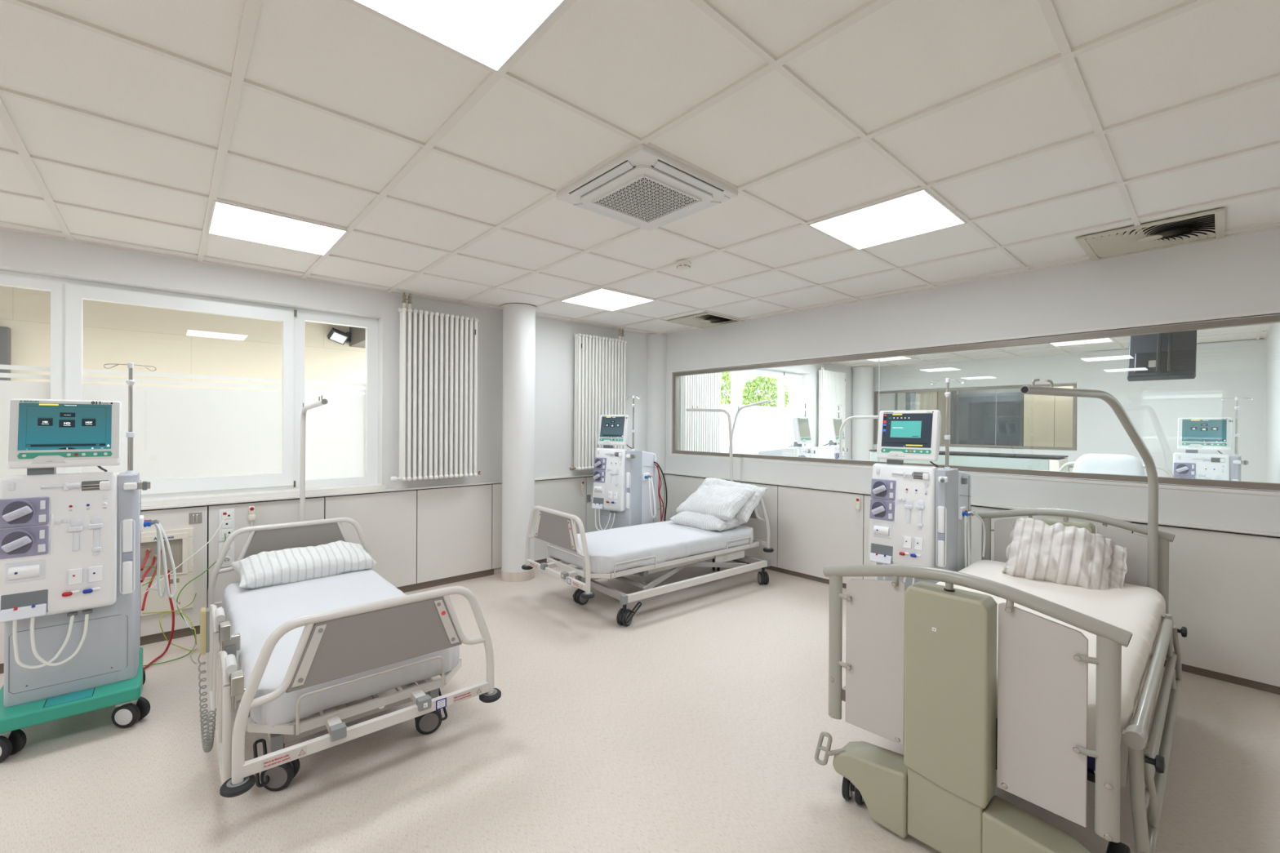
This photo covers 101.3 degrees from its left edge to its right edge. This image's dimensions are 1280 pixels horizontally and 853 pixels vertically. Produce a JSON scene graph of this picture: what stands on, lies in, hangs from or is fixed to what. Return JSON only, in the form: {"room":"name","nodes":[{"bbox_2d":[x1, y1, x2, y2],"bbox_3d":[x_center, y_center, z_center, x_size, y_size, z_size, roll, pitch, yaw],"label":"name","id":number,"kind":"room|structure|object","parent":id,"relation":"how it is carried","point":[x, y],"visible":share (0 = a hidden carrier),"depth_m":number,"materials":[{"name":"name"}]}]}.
{"room":"hospital room","nodes":[
{"label":"hospital room","id":0,"kind":"room"},
{"bbox_2d":[0,229,897,573],"bbox_3d":[-0.849,0.108,5.973,19.600,2.735,0.300,0,0,-42],"label":"wall","id":1,"kind":"structure","parent":0,"point":[20,252],"depth_m":4.66,"materials":[{"name":"white paint"}]},
{"bbox_2d":[0,622,4,663],"bbox_3d":[-3.795,0.982,3.100,0.620,0.840,0.028,0,0,-42],"label":"base cabinet","id":2,"kind":"object","parent":1,"relation":"attached to","point":[2,624],"visible":0.02,"depth_m":3.10,"materials":[{"name":"white"}]},
{"bbox_2d":[140,505,208,636],"bbox_3d":[-3.324,0.984,3.525,0.648,0.840,0.028,0,0,-42],"label":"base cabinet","id":3,"kind":"object","parent":1,"relation":"attached to","point":[172,518],"visible":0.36,"depth_m":3.66,"materials":[{"name":"white"}]},
{"bbox_2d":[140,527,193,616],"bbox_3d":[-3.251,0.988,3.542,0.361,0.562,0.044,0,0,-42],"label":"water supply box","id":4,"kind":"object","parent":3,"relation":"attached to","point":[180,540],"visible":0.56,"depth_m":3.59,"materials":[{"name":"beige"}]},
{"bbox_2d":[140,550,149,570],"bbox_3d":[-3.124,0.842,3.314,0.021,0.042,0.452,0,0,-40],"label":"hose","id":5,"kind":"object","parent":4,"relation":"attached to","point":[147,551],"visible":0.95,"depth_m":3.27,"materials":[{"name":"red"}]},
{"bbox_2d":[140,556,155,582],"bbox_3d":[-3.111,0.902,3.326,0.023,0.064,0.455,0,0,-35],"label":"hose","id":6,"kind":"object","parent":4,"relation":"attached to","point":[147,571],"visible":0.95,"depth_m":3.28,"materials":[{"name":"red"}]},
{"bbox_2d":[141,550,161,610],"bbox_3d":[-3.107,0.968,3.333,0.031,0.272,0.462,0,0,-31],"label":"hose","id":7,"kind":"object","parent":4,"relation":"attached to","point":[154,572],"visible":0.6,"depth_m":3.28,"materials":[{"name":"red"}]},
{"bbox_2d":[143,570,174,669],"bbox_3d":[-3.058,1.223,3.375,0.095,0.490,0.484,0,0,-28],"label":"hose","id":8,"kind":"object","parent":4,"relation":"attached to","point":[168,571],"visible":0.77,"depth_m":3.39,"materials":[{"name":"red"}]},
{"bbox_2d":[188,511,201,524],"bbox_3d":[-3.116,0.643,3.678,0.070,0.080,0.018,0,0,-42],"label":"lock plate","id":9,"kind":"object","parent":3,"relation":"attached to","point":[193,517],"visible":1,"depth_m":3.68,"materials":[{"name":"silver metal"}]},
{"bbox_2d":[0,270,386,506],"bbox_3d":[-3.204,-0.206,3.762,2.540,1.489,0.225,0,0,-42],"label":"window","id":10,"kind":"structure","parent":1,"relation":"in","point":[192,445],"depth_m":3.90,"materials":[{"name":"white"}]},
{"bbox_2d":[207,496,324,608],"bbox_3d":[-2.810,0.985,3.980,0.726,0.840,0.041,0,0,-42],"label":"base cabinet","id":11,"kind":"object","parent":1,"relation":"attached to","point":[282,511],"depth_m":3.84,"materials":[{"name":"white"}]},
{"bbox_2d":[142,516,225,595],"bbox_3d":[-2.977,0.826,3.451,0.041,0.349,0.663,0,0,0],"label":"cable","id":12,"kind":"object","parent":11,"relation":"attached to","point":[224,517],"visible":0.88,"depth_m":3.49,"materials":[{"name":"white plastic"}]},
{"bbox_2d":[142,586,195,629],"bbox_3d":[-2.972,1.119,3.266,0.204,0.341,0.257,0,0,29],"label":"cable","id":13,"kind":"object","parent":12,"relation":"attached to","point":[142,587],"visible":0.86,"depth_m":3.37,"materials":[{"name":"white plastic"}]},
{"bbox_2d":[142,592,196,613],"bbox_3d":[-2.957,1.123,3.300,0.251,0.145,0.204,0,0,-42],"label":"cable","id":14,"kind":"object","parent":13,"relation":"attached to","point":[196,593],"visible":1,"depth_m":3.35,"materials":[{"name":"yellow plastic"}]},
{"bbox_2d":[248,506,255,524],"bbox_3d":[-2.876,0.655,3.885,0.044,0.130,0.026,0,0,-42],"label":"handset","id":15,"kind":"object","parent":11,"relation":"attached to","point":[251,517],"visible":1,"depth_m":3.88,"materials":[{"name":"beige"}]},
{"bbox_2d":[0,558,560,674],"bbox_3d":[-3.953,1.434,2.975,10.980,0.065,0.012,0,0,-42],"label":"baseboard","id":16,"kind":"structure","parent":1,"relation":"attached to","point":[186,632],"depth_m":4.69,"materials":[{"name":"brown"}]},
{"bbox_2d":[141,474,593,510],"bbox_3d":[-3.933,0.546,2.956,10.980,0.018,0.055,0,0,-42],"label":"trim","id":17,"kind":"structure","parent":1,"relation":"attached to","point":[584,475],"depth_m":4.23,"materials":[{"name":"white"}]},
{"bbox_2d":[324,489,416,587],"bbox_3d":[-2.277,0.987,4.469,0.721,0.840,0.028,0,0,-42],"label":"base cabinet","id":18,"kind":"object","parent":1,"relation":"attached to","point":[387,521],"visible":0.68,"depth_m":4.53,"materials":[{"name":"white"}]},
{"bbox_2d":[416,484,492,583],"bbox_3d":[-1.740,0.989,4.953,0.724,0.840,0.028,0,0,-42],"label":"wall panel","id":19,"kind":"object","parent":1,"relation":"attached to","point":[454,523],"visible":0.93,"depth_m":4.92,"materials":[{"name":"white"}]},
{"bbox_2d":[491,483,502,568],"bbox_3d":[-1.300,0.990,5.350,0.461,0.840,0.028,0,0,-42],"label":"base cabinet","id":20,"kind":"object","parent":1,"relation":"attached to","point":[496,507],"visible":0.32,"depth_m":5.22,"materials":[{"name":"white"}]},
{"bbox_2d":[502,305,535,572],"bbox_3d":[-1.186,0.159,5.130,0.310,2.635,0.310,0,0,-42],"label":"column","id":21,"kind":"structure","parent":1,"relation":"attached to","point":[518,321],"depth_m":5.00,"materials":[{"name":"white paint"}]},
{"bbox_2d":[501,568,534,582],"bbox_3d":[-1.194,1.431,5.135,0.322,0.090,0.322,0,0,-42],"label":"column baseboard","id":22,"kind":"structure","parent":21,"relation":"attached to","point":[530,575],"depth_m":5.00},
{"bbox_2d":[500,303,537,311],"bbox_3d":[-1.179,-1.157,5.126,0.354,0.008,0.354,0,0,-42],"label":"trim","id":23,"kind":"structure","parent":1,"relation":"attached to","point":[503,305],"depth_m":4.99,"materials":[{"name":"white"}]},
{"bbox_2d":[533,476,586,560],"bbox_3d":[-0.875,0.991,5.734,0.685,0.840,0.028,0,0,-42],"label":"base cabinet","id":24,"kind":"object","parent":1,"relation":"attached to","point":[562,495],"visible":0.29,"depth_m":5.72,"materials":[{"name":"white"}]},
{"bbox_2d":[585,475,597,533],"bbox_3d":[-0.251,0.993,6.297,0.995,0.840,0.028,0,0,-42],"label":"base cabinet","id":25,"kind":"object","parent":1,"relation":"attached to","point":[590,512],"visible":0.21,"depth_m":5.99,"materials":[{"name":"white"}]},
{"bbox_2d":[0,0,1279,368],"bbox_3d":[0.390,-1.151,2.514,16.804,0.020,6.484,0,0,-42],"label":"ceiling grid","id":26,"kind":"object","parent":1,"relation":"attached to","point":[1067,54],"depth_m":2.28,"materials":[{"name":"white metal"}]},
{"bbox_2d":[646,334,666,522],"bbox_3d":[0.208,0.162,6.698,0.300,2.635,0.300,0,0,-42],"label":"column","id":27,"kind":"structure","parent":1,"relation":"attached to","point":[656,344],"depth_m":6.56,"materials":[{"name":"white paint"}]},
{"bbox_2d":[680,372,720,452],"bbox_3d":[0.828,-0.335,7.115,0.851,1.636,0.114,0,0,-42],"label":"radiator","id":28,"kind":"object","parent":1,"relation":"attached to","point":[700,431],"visible":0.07,"depth_m":7.08,"materials":[{"name":"white"}]},
{"bbox_2d":[730,368,802,454],"bbox_3d":[1.979,-0.190,8.438,2.540,1.489,0.225,0,0,-42],"label":"window","id":29,"kind":"structure","parent":1,"relation":"in","point":[735,376],"depth_m":8.57,"materials":[{"name":"white"}]},
{"bbox_2d":[818,363,846,453],"bbox_3d":[3.490,-0.326,9.517,0.944,1.636,0.114,0,0,-42],"label":"radiator","id":30,"kind":"object","parent":1,"relation":"attached to","point":[832,384],"visible":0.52,"depth_m":9.36,"materials":[{"name":"white"}]},
{"bbox_2d":[852,367,873,460],"bbox_3d":[4.324,0.176,10.196,0.370,2.635,0.370,0,0,-42],"label":"column","id":31,"kind":"structure","parent":1,"relation":"attached to","point":[862,377],"depth_m":10.04,"materials":[{"name":"white paint"}]},
{"bbox_2d":[0,0,1279,368],"bbox_3d":[1.359,-1.203,3.455,19.900,0.109,6.980,0,0,-42],"label":"ceiling","id":32,"kind":"structure","parent":0,"point":[637,66],"depth_m":2.05,"materials":[{"name":"tile"}]},
{"bbox_2d":[207,200,348,255],"bbox_3d":[-2.153,-1.158,3.112,0.616,0.011,0.616,0,0,-42],"label":"recessed light","id":33,"kind":"object","parent":32,"relation":"in","point":[226,220],"visible":1,"depth_m":3.08,"materials":[{"name":"white"}]},
{"bbox_2d":[390,291,480,481],"bbox_3d":[-1.817,-0.345,4.730,0.805,1.632,0.114,0,0,-42],"label":"radiator","id":34,"kind":"object","parent":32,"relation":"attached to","point":[438,353],"visible":1,"depth_m":4.68,"materials":[{"name":"white metal"}]},
{"bbox_2d":[349,0,568,73],"bbox_3d":[-0.478,-1.142,1.256,0.616,0.011,0.616,0,0,-42],"label":"recessed light","id":35,"kind":"object","parent":32,"relation":"in","point":[490,33],"visible":1,"depth_m":1.47,"materials":[{"name":"white plastic"}]},
{"bbox_2d":[568,328,626,470],"bbox_3d":[-0.453,-0.339,5.962,0.805,1.636,0.112,0,0,-42],"label":"radiator","id":36,"kind":"object","parent":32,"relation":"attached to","point":[600,362],"visible":0.77,"depth_m":5.85,"materials":[{"name":"white"}]},
{"bbox_2d":[560,288,655,311],"bbox_3d":[-0.297,-1.153,4.787,0.616,0.011,0.616,0,0,-42],"label":"recessed light","id":37,"kind":"object","parent":32,"relation":"in","point":[601,298],"visible":1,"depth_m":4.76,"materials":[{"name":"white"}]},
{"bbox_2d":[556,143,737,231],"bbox_3d":[0.031,-1.121,2.558,0.630,0.052,0.630,0,0,-42],"label":"air conditioner","id":38,"kind":"object","parent":32,"relation":"attached to","point":[645,188],"depth_m":2.46,"materials":[{"name":"white plastic"}]},
{"bbox_2d":[591,173,702,222],"bbox_3d":[0.031,-1.099,2.558,0.382,0.008,0.382,0,0,-42],"label":"ceiling vent","id":39,"kind":"object","parent":38,"relation":"in","point":[644,197],"depth_m":2.53,"materials":[{"name":"grey"}]},
{"bbox_2d":[675,260,691,271],"bbox_3d":[0.304,-1.120,3.669,0.110,0.050,0.110,0,0,-42],"label":"smoke detector","id":40,"kind":"object","parent":32,"relation":"attached to","point":[682,265],"visible":1,"depth_m":3.63,"materials":[{"name":"beige"}]},
{"bbox_2d":[666,311,745,328],"bbox_3d":[0.713,-1.147,5.702,0.600,0.013,0.600,0,0,-42],"label":"ceiling vent","id":41,"kind":"object","parent":32,"relation":"in","point":[706,320],"visible":1,"depth_m":5.68,"materials":[{"name":"beige"}]},
{"bbox_2d":[807,187,966,249],"bbox_3d":[1.378,-1.137,2.931,0.616,0.011,0.616,0,0,-42],"label":"recessed light","id":42,"kind":"object","parent":32,"relation":"in","point":[917,212],"visible":1,"depth_m":2.89,"materials":[{"name":"white"}]},
{"bbox_2d":[1075,207,1225,261],"bbox_3d":[3.038,-1.124,3.125,0.600,0.013,0.600,0,0,-42],"label":"ceiling vent","id":43,"kind":"object","parent":32,"relation":"in","point":[1161,234],"visible":1,"depth_m":3.09,"materials":[{"name":"beige"}]},
{"bbox_2d":[1127,329,1196,381],"bbox_3d":[4.006,-0.738,4.029,0.258,0.771,0.370,0,0,-42],"label":"television","id":44,"kind":"object","parent":32,"relation":"hanging from","point":[1169,355],"visible":0.77,"depth_m":3.99,"materials":[{"name":"grey"}]},
{"bbox_2d":[0,558,1279,852],"bbox_3d":[1.751,1.558,3.833,21.000,0.120,6.980,0,0,-42],"label":"floor","id":45,"kind":"structure","parent":0,"point":[695,725],"depth_m":2.32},
{"bbox_2d":[0,362,176,762],"bbox_3d":[-2.813,0.574,2.693,0.651,1.802,0.675,0,0,-42],"label":"machine","id":46,"kind":"object","parent":45,"relation":"on","point":[70,543],"visible":1,"depth_m":2.47,"materials":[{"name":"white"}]},
{"bbox_2d":[6,398,121,468],"bbox_3d":[-2.735,0.032,2.506,0.365,0.320,0.105,0,0,-42],"label":"monitor","id":47,"kind":"object","parent":46,"relation":"on","point":[42,433],"depth_m":2.47,"materials":[{"name":"white plastic"}]},
{"bbox_2d":[159,611,197,651],"bbox_3d":[-3.017,1.324,3.394,0.178,0.280,0.196,0,0,30],"label":"cable","id":48,"kind":"object","parent":45,"relation":"on","point":[170,611],"visible":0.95,"depth_m":3.39,"materials":[{"name":"yellow plastic"}]},
{"bbox_2d":[142,533,226,666],"bbox_3d":[-2.969,1.118,3.489,0.144,0.696,0.592,0,0,-2],"label":"cable","id":49,"kind":"object","parent":45,"relation":"on","point":[224,533],"visible":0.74,"depth_m":3.43,"materials":[{"name":"green plastic"}]},
{"bbox_2d":[207,395,501,797],"bbox_3d":[-1.778,0.642,2.988,1.056,1.674,2.257,0,0,-41],"label":"hospital bed","id":50,"kind":"object","parent":45,"relation":"on","point":[291,652],"visible":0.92,"depth_m":2.25,"materials":[{"name":"white metal"}]},
{"bbox_2d":[197,607,216,752],"bbox_3d":[-1.787,1.056,2.162,0.040,0.537,0.341,0,0,-44],"label":"bed remote control","id":51,"kind":"object","parent":50,"relation":"hanging from","point":[207,743],"visible":1,"depth_m":2.23,"materials":[{"name":"beige"}]},
{"bbox_2d":[231,540,376,588],"bbox_3d":[-2.283,0.940,3.596,0.330,0.218,0.793,1,0,45],"label":"pillow","id":52,"kind":"object","parent":50,"relation":"on","point":[263,569],"visible":0.95,"depth_m":3.48,"materials":[{"name":"fabric"}]},
{"bbox_2d":[591,395,657,530],"bbox_3d":[-0.120,0.580,5.652,0.651,1.802,0.675,0,0,33],"label":"machine","id":53,"kind":"object","parent":45,"relation":"on","point":[624,480],"visible":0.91,"depth_m":5.48,"materials":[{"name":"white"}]},
{"bbox_2d":[597,414,630,445],"bbox_3d":[-0.276,0.037,5.530,0.365,0.320,0.105,0,0,33],"label":"monitor","id":54,"kind":"object","parent":53,"relation":"on","point":[614,429],"depth_m":5.49,"materials":[{"name":"white"}]},
{"bbox_2d":[654,463,662,520],"bbox_3d":[0.199,0.935,5.769,0.117,1.056,0.012,0,0,-42],"label":"hose","id":55,"kind":"object","parent":53,"relation":"attached to","point":[655,464],"visible":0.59,"depth_m":5.77,"materials":[{"name":"red"}]},
{"bbox_2d":[653,461,666,521],"bbox_3d":[0.262,0.932,5.889,0.158,1.099,0.377,0,0,12],"label":"hose","id":56,"kind":"object","parent":53,"relation":"attached to","point":[654,461],"visible":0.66,"depth_m":5.84,"materials":[{"name":"black plastic"}]},
{"bbox_2d":[657,465,663,521],"bbox_3d":[0.226,0.738,5.713,0.106,0.635,0.024,0,0,-42],"label":"hose","id":57,"kind":"object","parent":53,"relation":"attached to","point":[657,465],"visible":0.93,"depth_m":5.71,"materials":[{"name":"red"}]},
{"bbox_2d":[521,405,773,626],"bbox_3d":[0.134,0.624,4.906,2.288,1.722,1.411,0,0,-39],"label":"hospital bed","id":58,"kind":"object","parent":45,"relation":"on","point":[643,549],"visible":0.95,"depth_m":4.38,"materials":[{"name":"white fabric"}]},
{"bbox_2d":[669,511,744,531],"bbox_3d":[0.670,0.916,5.182,0.415,0.176,0.654,0,0,-42],"label":"pillow","id":59,"kind":"object","parent":58,"relation":"on","point":[696,520],"visible":0.66,"depth_m":5.00,"materials":[{"name":"fabric"}]},
{"bbox_2d":[675,484,755,520],"bbox_3d":[0.744,0.749,5.221,0.399,0.324,0.746,0,0,-38],"label":"pillow","id":60,"kind":"object","parent":59,"relation":"on","point":[723,503],"visible":0.88,"depth_m":5.05,"materials":[{"name":"fabric"}]},
{"bbox_2d":[697,477,767,523],"bbox_3d":[0.863,0.732,5.327,0.352,0.368,0.810,0,0,-42],"label":"pillow","id":61,"kind":"object","parent":58,"relation":"on","point":[744,513],"visible":0.38,"depth_m":5.11,"materials":[{"name":"fabric"}]},
{"bbox_2d":[728,400,768,453],"bbox_3d":[1.804,0.587,7.177,2.046,1.801,1.211,0,0,-42],"label":"hospital bed","id":62,"kind":"object","parent":45,"relation":"on","point":[765,401],"visible":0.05,"depth_m":6.34,"materials":[{"name":"white metal"}]},
{"bbox_2d":[757,401,815,457],"bbox_3d":[1.853,0.589,6.509,0.675,1.802,0.652,0,0,40],"label":"machine","id":63,"kind":"object","parent":45,"relation":"on","point":[801,425],"visible":0.26,"depth_m":6.27,"materials":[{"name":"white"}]},
{"bbox_2d":[791,417,811,444],"bbox_3d":[1.957,0.048,6.334,0.105,0.320,0.365,1,0,40],"label":"monitor","id":64,"kind":"object","parent":63,"relation":"on","point":[801,425],"depth_m":6.25,"materials":[{"name":"white"}]},
{"bbox_2d":[811,404,848,459],"bbox_3d":[2.484,0.591,7.078,0.675,1.802,0.652,0,0,40],"label":"machine","id":65,"kind":"object","parent":45,"relation":"on","point":[831,451],"visible":0.28,"depth_m":6.81,"materials":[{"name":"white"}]},
{"bbox_2d":[827,417,844,442],"bbox_3d":[2.588,0.050,6.903,0.105,0.320,0.365,1,0,40],"label":"monitor","id":66,"kind":"object","parent":65,"relation":"on","point":[834,424],"depth_m":6.79,"materials":[{"name":"white"}]},
{"bbox_2d":[839,415,878,459],"bbox_3d":[3.175,0.695,5.985,2.046,1.610,0.974,0,0,-42],"label":"hospital bed","id":67,"kind":"object","parent":45,"relation":"on","point":[848,419],"visible":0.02,"depth_m":5.59,"materials":[{"name":"white metal"}]},
{"bbox_2d":[867,377,975,588],"bbox_3d":[1.883,0.599,3.493,0.675,1.802,0.581,0,0,-44],"label":"machine","id":68,"kind":"object","parent":45,"relation":"on","point":[919,516],"visible":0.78,"depth_m":3.31,"materials":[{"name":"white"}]},
{"bbox_2d":[876,409,941,461],"bbox_3d":[1.729,0.056,3.384,0.105,0.320,0.365,0,0,-44],"label":"monitor","id":69,"kind":"object","parent":68,"relation":"on","point":[902,435],"depth_m":3.35,"materials":[{"name":"white"}]},
{"bbox_2d":[967,511,985,556],"bbox_3d":[2.158,0.691,3.358,0.177,0.302,0.021,0,0,-25],"label":"dialysis line","id":70,"kind":"object","parent":68,"relation":"hanging from","point":[973,513],"visible":0.99,"depth_m":3.38,"materials":[{"name":"white plastic"}]},
{"bbox_2d":[869,449,1068,471],"bbox_3d":[4.785,0.946,7.787,0.610,1.115,2.515,0,0,-42],"label":"countertop","id":71,"kind":"structure","parent":45,"relation":"on","point":[1020,461],"depth_m":7.22,"materials":[{"name":"white"}]},
{"bbox_2d":[814,378,1187,852],"bbox_3d":[1.858,0.640,2.492,2.211,1.727,0.998,0,0,-42],"label":"hospital bed","id":72,"kind":"object","parent":45,"relation":"on","point":[980,670],"visible":0.99,"depth_m":1.79,"materials":[{"name":"grey"}]},
{"bbox_2d":[1001,517,1127,590],"bbox_3d":[2.394,0.746,2.974,0.543,0.409,0.385,1,0,41],"label":"pillow","id":73,"kind":"object","parent":72,"relation":"on","point":[1060,553],"visible":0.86,"depth_m":2.88,"materials":[{"name":"fabric"}]},
{"bbox_2d":[1023,383,1054,449],"bbox_3d":[7.531,0.264,9.821,0.600,2.500,0.455,0,0,-42],"label":"tall cabinet","id":74,"kind":"object","parent":45,"relation":"on","point":[1038,410],"visible":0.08,"depth_m":9.62,"materials":[{"name":"beige"}]},
{"bbox_2d":[1054,382,1077,450],"bbox_3d":[7.985,0.268,9.318,0.600,2.500,0.890,0,0,-42],"label":"tall cabinet","id":75,"kind":"object","parent":45,"relation":"on","point":[1063,405],"visible":0.04,"depth_m":9.35,"materials":[{"name":"beige"}]},
{"bbox_2d":[1058,453,1174,477],"bbox_3d":[4.299,0.895,4.927,2.046,1.230,0.974,0,0,-42],"label":"hospital bed","id":76,"kind":"object","parent":45,"relation":"on","point":[1108,464],"visible":0.09,"depth_m":5.26,"materials":[{"name":"white fabric"}]},
{"bbox_2d":[1173,397,1252,481],"bbox_3d":[5.779,0.617,5.277,0.675,1.802,0.651,0,0,-41],"label":"machine","id":77,"kind":"object","parent":45,"relation":"on","point":[1194,434],"visible":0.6,"depth_m":5.16,"materials":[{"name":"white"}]},
{"bbox_2d":[1177,417,1231,450],"bbox_3d":[5.596,0.073,5.204,0.105,0.320,0.365,0,0,-41],"label":"monitor","id":78,"kind":"object","parent":77,"relation":"on","point":[1193,433],"depth_m":5.18,"materials":[{"name":"white"}]},
{"bbox_2d":[897,388,957,446],"bbox_3d":[6.091,0.226,11.164,0.060,2.550,1.170,0,0,-42],"label":"wall","id":79,"kind":"structure","parent":0,"point":[941,398],"depth_m":10.98,"materials":[{"name":"beige"}]},
{"bbox_2d":[955,391,1023,448],"bbox_3d":[6.838,0.278,10.283,0.110,1.860,1.120,0,0,-42],"label":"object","id":80,"kind":"structure","parent":79,"relation":"in","point":[981,419],"depth_m":10.21,"materials":[{"name":"grey"}]},
{"bbox_2d":[666,227,1279,537],"bbox_3d":[2.432,0.133,4.367,0.120,2.735,6.480,0,0,-42],"label":"wall","id":81,"kind":"structure","parent":0,"point":[1238,273],"depth_m":3.79,"materials":[{"name":"white paint"}]},
{"bbox_2d":[664,474,706,520],"bbox_3d":[0.576,1.016,6.308,0.028,0.835,0.763,0,0,-42],"label":"base cabinet","id":82,"kind":"object","parent":81,"relation":"attached to","point":[679,487],"visible":0.21,"depth_m":6.41,"materials":[{"name":"white"}]},
{"bbox_2d":[726,480,777,567],"bbox_3d":[1.124,1.021,5.700,0.028,0.835,0.874,0,0,-42],"label":"base cabinet","id":83,"kind":"object","parent":81,"relation":"attached to","point":[770,499],"visible":0.43,"depth_m":5.46,"materials":[{"name":"white"}]},
{"bbox_2d":[777,485,864,583],"bbox_3d":[1.716,1.027,5.045,0.028,0.835,0.892,0,0,-42],"label":"wall panel","id":84,"kind":"object","parent":81,"relation":"attached to","point":[817,529],"visible":0.86,"depth_m":5.03,"materials":[{"name":"white laminate"}]},
{"bbox_2d":[855,497,860,511],"bbox_3d":[1.964,0.707,4.725,0.026,0.130,0.044,0,0,-42],"label":"handset","id":85,"kind":"object","parent":84,"relation":"attached to","point":[858,500],"visible":1,"depth_m":4.71,"materials":[{"name":"beige"}]},
{"bbox_2d":[863,494,971,579],"bbox_3d":[2.296,1.032,4.401,0.028,0.835,0.841,0,0,-42],"label":"wall panel","id":86,"kind":"object","parent":81,"relation":"attached to","point":[867,497],"visible":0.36,"depth_m":4.68,"materials":[{"name":"white"}]},
{"bbox_2d":[662,471,1279,537],"bbox_3d":[2.417,0.598,4.251,0.055,0.016,6.320,0,0,-42],"label":"trim","id":87,"kind":"structure","parent":81,"relation":"attached to","point":[1160,522],"depth_m":3.81,"materials":[{"name":"white"}]},
{"bbox_2d":[669,309,1279,496],"bbox_3d":[2.221,-0.149,4.508,0.006,1.055,5.515,0,0,-42],"label":"trim","id":88,"kind":"structure","parent":81,"relation":"attached to","point":[1274,311],"depth_m":3.82,"materials":[{"name":"white"}]},
{"bbox_2d":[672,314,1279,490],"bbox_3d":[2.249,-0.147,4.523,0.060,0.997,5.420,0,0,-42],"label":"window","id":89,"kind":"structure","parent":81,"relation":"in","point":[1272,318],"depth_m":3.87,"materials":[{"name":"beige metal"}]},
{"bbox_2d":[731,559,1279,694],"bbox_3d":[2.428,1.476,4.268,0.012,0.050,6.320,0,0,-42],"label":"baseboard","id":90,"kind":"structure","parent":81,"relation":"attached to","point":[1219,676],"depth_m":3.15,"materials":[{"name":"brown"}]},
{"bbox_2d":[970,505,1133,564],"bbox_3d":[2.886,1.038,3.747,0.028,0.835,0.922,0,0,-42],"label":"wall panel","id":91,"kind":"object","parent":81,"relation":"attached to","point":[975,523],"visible":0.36,"depth_m":4.02,"materials":[{"name":"white"}]},
{"bbox_2d":[1133,522,1279,687],"bbox_3d":[3.533,1.044,3.030,0.028,0.835,1.008,0,0,-42],"label":"wall panel","id":92,"kind":"object","parent":81,"relation":"attached to","point":[1224,587],"visible":0.61,"depth_m":3.09,"materials":[{"name":"white"}]},
{"bbox_2d":[872,352,1093,467],"bbox_3d":[6.245,0.142,8.649,0.120,2.735,5.230,0,0,-42],"label":"wall","id":93,"kind":"structure","parent":0,"point":[1077,368],"depth_m":8.71,"materials":[{"name":"white paint"}]},
{"bbox_2d":[874,382,1076,450],"bbox_3d":[5.686,-0.160,9.226,0.060,1.030,3.090,0,0,-42],"label":"window","id":94,"kind":"structure","parent":93,"relation":"in","point":[1074,385],"depth_m":8.81,"materials":[{"name":"beige metal"}]},
{"bbox_2d":[957,385,1020,394],"bbox_3d":[7.991,0.146,10.729,0.100,2.735,5.080,0,0,-42],"label":"wall","id":95,"kind":"structure","parent":0,"point":[1000,390],"depth_m":11.24,"materials":[{"name":"white paint"}]},
{"bbox_2d":[1092,338,1266,482],"bbox_3d":[7.370,0.203,7.268,0.060,2.635,1.670,0,0,-42],"label":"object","id":96,"kind":"structure","parent":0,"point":[1231,370],"depth_m":7.10,"materials":[{"name":"white paint"}]},
{"bbox_2d":[1265,322,1279,483],"bbox_3d":[5.965,0.153,4.794,5.700,2.735,0.120,0,0,-42],"label":"wall","id":97,"kind":"structure","parent":0,"point":[1272,455],"depth_m":5.71,"materials":[{"name":"white paint"}]},
{"label":"outside","id":98,"kind":"structure","parent":0,"visible":0},
{"bbox_3d":[-8.842,1.618,16.769,27.000,0.150,26.420,0,0,-42],"label":"ground","id":99,"kind":"structure","parent":98,"visible":0},
{"bbox_2d":[0,285,365,473],"bbox_3d":[-6.561,0.216,3.138,9.120,2.770,0.300,0,0,-42],"label":"wall","id":100,"kind":"structure","parent":99,"relation":"on","point":[173,341],"depth_m":4.91,"materials":[{"name":"paint"}]},
{"bbox_2d":[0,326,10,380],"bbox_3d":[-5.225,-0.579,4.063,0.440,0.430,0.105,0,0,-42],"label":"meter box","id":101,"kind":"object","parent":100,"relation":"attached to","point":[5,331],"visible":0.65,"depth_m":4.17,"materials":[{"name":"grey"}]},
{"bbox_2d":[327,327,350,344],"bbox_3d":[-3.306,-0.991,5.768,0.144,0.173,0.232,0,0,35],"label":"floodlight","id":102,"kind":"object","parent":100,"relation":"attached to","point":[335,335],"visible":1,"depth_m":5.73,"materials":[{"name":"grey"}]},
{"bbox_2d":[349,326,365,347],"bbox_3d":[-2.933,-1.016,5.727,0.270,0.240,0.700,0,0,-42],"label":"trim","id":103,"kind":"structure","parent":100,"relation":"attached to","point":[357,335],"depth_m":5.70,"materials":[{"name":"paint"}]},
{"bbox_2d":[720,371,742,404],"bbox_3d":[2.059,-0.138,13.348,1.308,3.217,0.817,0,0,-42],"label":"bush","id":104,"kind":"object","parent":99,"relation":"on","point":[725,376],"visible":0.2,"depth_m":13.06,"materials":[{"name":"green plant"}]},
{"bbox_2d":[720,404,793,453],"bbox_3d":[2.721,0.554,13.062,12.800,2.140,0.200,0,0,-42],"label":"wall","id":105,"kind":"structure","parent":99,"relation":"on","point":[758,425],"depth_m":13.16,"materials":[{"name":"white"}]},
{"bbox_2d":[741,375,790,407],"bbox_3d":[3.509,-0.023,14.642,2.220,2.997,0.826,0,0,-42],"label":"bush","id":106,"kind":"object","parent":99,"relation":"on","point":[750,388],"visible":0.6,"depth_m":14.30,"materials":[{"name":"green plant"}]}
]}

